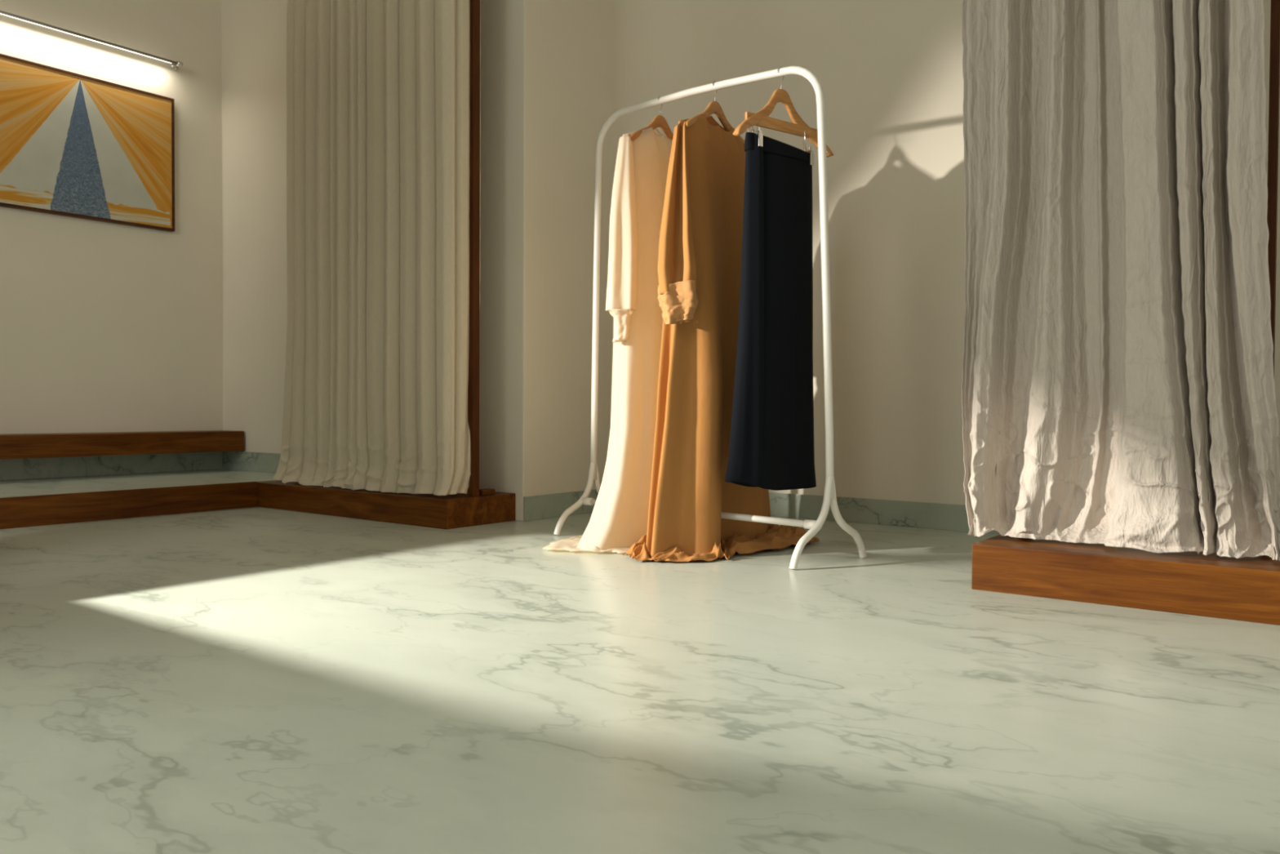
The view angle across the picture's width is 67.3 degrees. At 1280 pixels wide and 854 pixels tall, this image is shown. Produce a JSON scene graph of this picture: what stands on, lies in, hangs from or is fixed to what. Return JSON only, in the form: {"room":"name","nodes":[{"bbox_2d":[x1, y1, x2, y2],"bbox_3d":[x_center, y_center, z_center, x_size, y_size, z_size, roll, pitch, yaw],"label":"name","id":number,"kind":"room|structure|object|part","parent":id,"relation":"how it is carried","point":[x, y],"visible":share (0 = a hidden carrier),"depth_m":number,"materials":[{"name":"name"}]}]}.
{"room":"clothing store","nodes":[
{"label":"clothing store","id":0,"kind":"room"},
{"bbox_2d":[0,0,222,434],"bbox_3d":[-4.044,-1.109,3.227,0.121,3.000,5.500,1,2,37],"label":"wall","id":1,"kind":"structure","parent":0,"point":[105,326],"depth_m":4.96,"materials":[{"name":"paint"}]},
{"bbox_2d":[0,53,174,231],"bbox_3d":[-2.778,-1.389,4.769,0.030,0.703,0.938,1,2,37],"label":"framed picture","id":2,"kind":"object","parent":1,"relation":"attached to","point":[73,144],"visible":1,"depth_m":4.77,"materials":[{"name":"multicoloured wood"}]},
{"bbox_2d":[0,10,182,70],"bbox_3d":[-2.790,-1.918,4.688,0.072,0.036,1.121,1,2,37],"label":"lamp","id":3,"kind":"object","parent":1,"relation":"attached to","point":[174,65],"visible":1,"depth_m":4.76,"materials":[{"name":"grey metal"}]},
{"bbox_2d":[0,451,222,480],"bbox_3d":[-3.998,0.222,3.215,0.012,0.104,5.500,1,2,37],"label":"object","id":4,"kind":"structure","parent":1,"relation":"attached to","point":[74,466],"depth_m":4.90,"materials":[{"name":"stone"}]},
{"bbox_2d":[0,430,244,459],"bbox_3d":[-3.907,0.112,3.136,0.224,0.107,5.487,1,2,37],"label":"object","id":5,"kind":"object","parent":1,"relation":"attached to","point":[15,446],"visible":1,"depth_m":4.72,"materials":[{"name":"brown wood"}]},
{"bbox_2d":[0,469,282,497],"bbox_3d":[-3.625,0.341,2.935,0.950,0.118,5.500,1,2,37],"label":"step tread","id":6,"kind":"structure","parent":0,"point":[35,486],"depth_m":4.50,"materials":[{"name":"stone"}]},
{"bbox_2d":[0,481,257,528],"bbox_3d":[-3.351,0.351,2.489,0.028,0.119,5.118,1,2,37],"label":"board","id":7,"kind":"object","parent":6,"relation":"attached to","point":[15,512],"visible":1,"depth_m":4.03,"materials":[{"name":"brown wood"}]},
{"bbox_2d":[221,0,613,520],"bbox_3d":[-1.161,-1.134,5.109,2.450,3.000,0.980,1,2,37],"label":"wall","id":8,"kind":"structure","parent":0,"point":[547,67],"depth_m":4.22,"materials":[{"name":"paint"}]},
{"bbox_2d":[222,450,280,473],"bbox_3d":[-1.960,0.191,5.114,0.948,0.106,0.013,1,2,37],"label":"baseboard","id":9,"kind":"structure","parent":8,"relation":"attached to","point":[264,462],"depth_m":5.22,"materials":[{"name":"stone"}]},
{"bbox_2d":[523,488,598,521],"bbox_3d":[-0.304,0.338,4.242,0.013,0.103,0.590,1,2,37],"label":"baseboard","id":10,"kind":"structure","parent":8,"relation":"attached to","point":[538,507],"depth_m":4.14,"materials":[{"name":"stone"}]},
{"bbox_2d":[0,506,1279,853],"bbox_3d":[-1.001,0.507,0.390,8.450,0.080,8.400,1,2,37],"label":"floor","id":11,"kind":"structure","parent":0,"point":[253,680],"depth_m":1.58,"materials":[{"name":"stone"}]},
{"bbox_2d":[257,480,515,528],"bbox_3d":[-1.169,0.326,4.285,1.336,0.115,0.380,1,2,37],"label":"wooden platform","id":12,"kind":"object","parent":11,"relation":"on","point":[457,510],"visible":0.86,"depth_m":3.98,"materials":[{"name":"brown wood"}]},
{"bbox_2d":[467,0,495,497],"bbox_3d":[-1.143,-1.013,4.232,1.360,2.565,0.200,1,2,37],"label":"wooden post","id":13,"kind":"object","parent":12,"relation":"on","point":[473,491],"visible":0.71,"depth_m":3.84,"materials":[{"name":"brown wood"}]},
{"bbox_2d":[271,0,480,495],"bbox_3d":[-1.210,-0.982,4.110,1.220,2.502,0.192,1,1,31],"label":"curtain","id":14,"kind":"object","parent":13,"relation":"hanging from","point":[378,91],"visible":1,"depth_m":4.03,"materials":[{"name":"beige fabric"}]},
{"bbox_3d":[-0.663,-1.002,3.844,0.030,2.565,0.035,1,2,37],"label":"post","id":15,"kind":"part","parent":13,"relation":"part of","materials":[{"name":"brown wood"}]},
{"bbox_2d":[553,66,866,569],"bbox_3d":[0.207,-0.379,3.310,1.101,1.581,0.377,1,2,44],"label":"clothes rack","id":16,"kind":"object","parent":11,"relation":"on","point":[829,495],"visible":0.85,"depth_m":3.03,"materials":[{"name":"white metal"}]},
{"bbox_3d":[-0.243,0.266,3.627,0.200,0.273,0.023,-1,2,-42],"label":"leg","id":17,"kind":"part","parent":16,"relation":"part of","materials":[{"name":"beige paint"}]},
{"bbox_3d":[-0.112,0.265,3.747,0.200,0.273,0.023,-1,2,-42],"label":"leg","id":18,"kind":"part","parent":16,"relation":"part of","materials":[{"name":"beige paint"}]},
{"bbox_2d":[630,96,673,140],"bbox_3d":[0.082,-1.072,3.419,0.040,0.210,0.424,1,2,37],"label":"wooden hanger","id":19,"kind":"object","parent":16,"relation":"hanging from","point":[659,121],"visible":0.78,"depth_m":3.41,"materials":[{"name":"brown wood"}]},
{"bbox_2d":[542,127,672,553],"bbox_3d":[0.044,-0.333,3.429,0.486,1.470,0.871,1,2,37],"label":"dress","id":20,"kind":"object","parent":19,"relation":"hanging from","point":[619,518],"visible":0.45,"depth_m":3.26,"materials":[{"name":"beige fabric"}]},
{"bbox_3d":[0.082,-1.038,3.420,0.040,0.143,0.424,1,2,37],"label":"arm","id":21,"kind":"part","parent":19,"relation":"part of","materials":[{"name":"brown wood"}]},
{"bbox_2d":[680,80,744,146],"bbox_3d":[0.264,-1.063,3.245,0.040,0.210,0.424,1,2,37],"label":"wooden hanger","id":22,"kind":"object","parent":16,"relation":"hanging from","point":[713,107],"visible":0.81,"depth_m":3.24,"materials":[{"name":"brown wood"}]},
{"bbox_2d":[625,111,819,561],"bbox_3d":[0.284,-0.324,3.291,0.454,1.464,0.908,1,2,42],"label":"dress","id":23,"kind":"object","parent":22,"relation":"hanging from","point":[699,268],"visible":0.77,"depth_m":3.07,"materials":[{"name":"fabric"}]},
{"bbox_2d":[733,67,833,165],"bbox_3d":[0.450,-0.995,3.067,0.424,0.298,0.064,-1,2,-37],"label":"wooden hanger","id":24,"kind":"object","parent":16,"relation":"hanging from","point":[798,127],"visible":0.82,"depth_m":3.06,"materials":[{"name":"brown wood"}]},
{"bbox_2d":[724,132,816,490],"bbox_3d":[0.424,-0.357,3.067,0.373,1.112,0.118,-1,2,-37],"label":"skirt","id":25,"kind":"object","parent":24,"relation":"hanging from","point":[771,444],"visible":1,"depth_m":3.01,"materials":[{"name":"black fabric"}]},
{"bbox_3d":[0.518,0.285,2.900,0.200,0.273,0.023,-1,2,-42],"label":"leg","id":26,"kind":"part","parent":16,"relation":"part of","materials":[{"name":"beige paint"}]},
{"bbox_3d":[0.650,0.284,3.020,0.200,0.273,0.023,-1,2,-42],"label":"leg","id":27,"kind":"part","parent":16,"relation":"part of","materials":[{"name":"beige paint"}]},
{"bbox_2d":[971,534,1279,625],"bbox_3d":[1.631,0.381,2.236,1.582,0.121,0.396,1,2,37],"label":"wooden platform","id":28,"kind":"object","parent":11,"relation":"on","point":[1246,588],"visible":0.8,"depth_m":2.34,"materials":[{"name":"brown wood"}]},
{"bbox_2d":[1266,0,1279,377],"bbox_3d":[1.293,-0.968,2.538,0.830,2.559,0.135,1,2,37],"label":"wooden post","id":29,"kind":"object","parent":28,"relation":"on","point":[1274,60],"visible":0.08,"depth_m":2.37,"materials":[{"name":"brown wood"}]},
{"bbox_2d":[961,0,1279,560],"bbox_3d":[1.231,-0.940,2.473,0.646,2.494,0.545,0,1,0],"label":"curtain","id":30,"kind":"object","parent":29,"relation":"hanging from","point":[1118,386],"visible":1,"depth_m":2.47,"materials":[{"name":"beige fabric"}]},
{"bbox_2d":[612,0,695,357],"bbox_3d":[0.063,-1.115,4.497,0.300,3.000,0.300,1,2,37],"label":"wall","id":31,"kind":"structure","parent":0,"point":[655,40],"depth_m":4.53,"materials":[{"name":"paint"}]},
{"bbox_2d":[694,0,1279,504],"bbox_3d":[2.389,-1.071,2.965,5.800,3.000,0.121,1,2,37],"label":"wall","id":32,"kind":"structure","parent":0,"point":[889,73],"depth_m":3.95,"materials":[{"name":"paint"}]},
{"bbox_2d":[768,492,999,533],"bbox_3d":[2.449,0.381,2.861,5.530,0.103,0.012,1,2,37],"label":"baseboard","id":33,"kind":"structure","parent":32,"relation":"attached to","point":[951,517],"depth_m":3.96,"materials":[{"name":"stone"}]}
]}

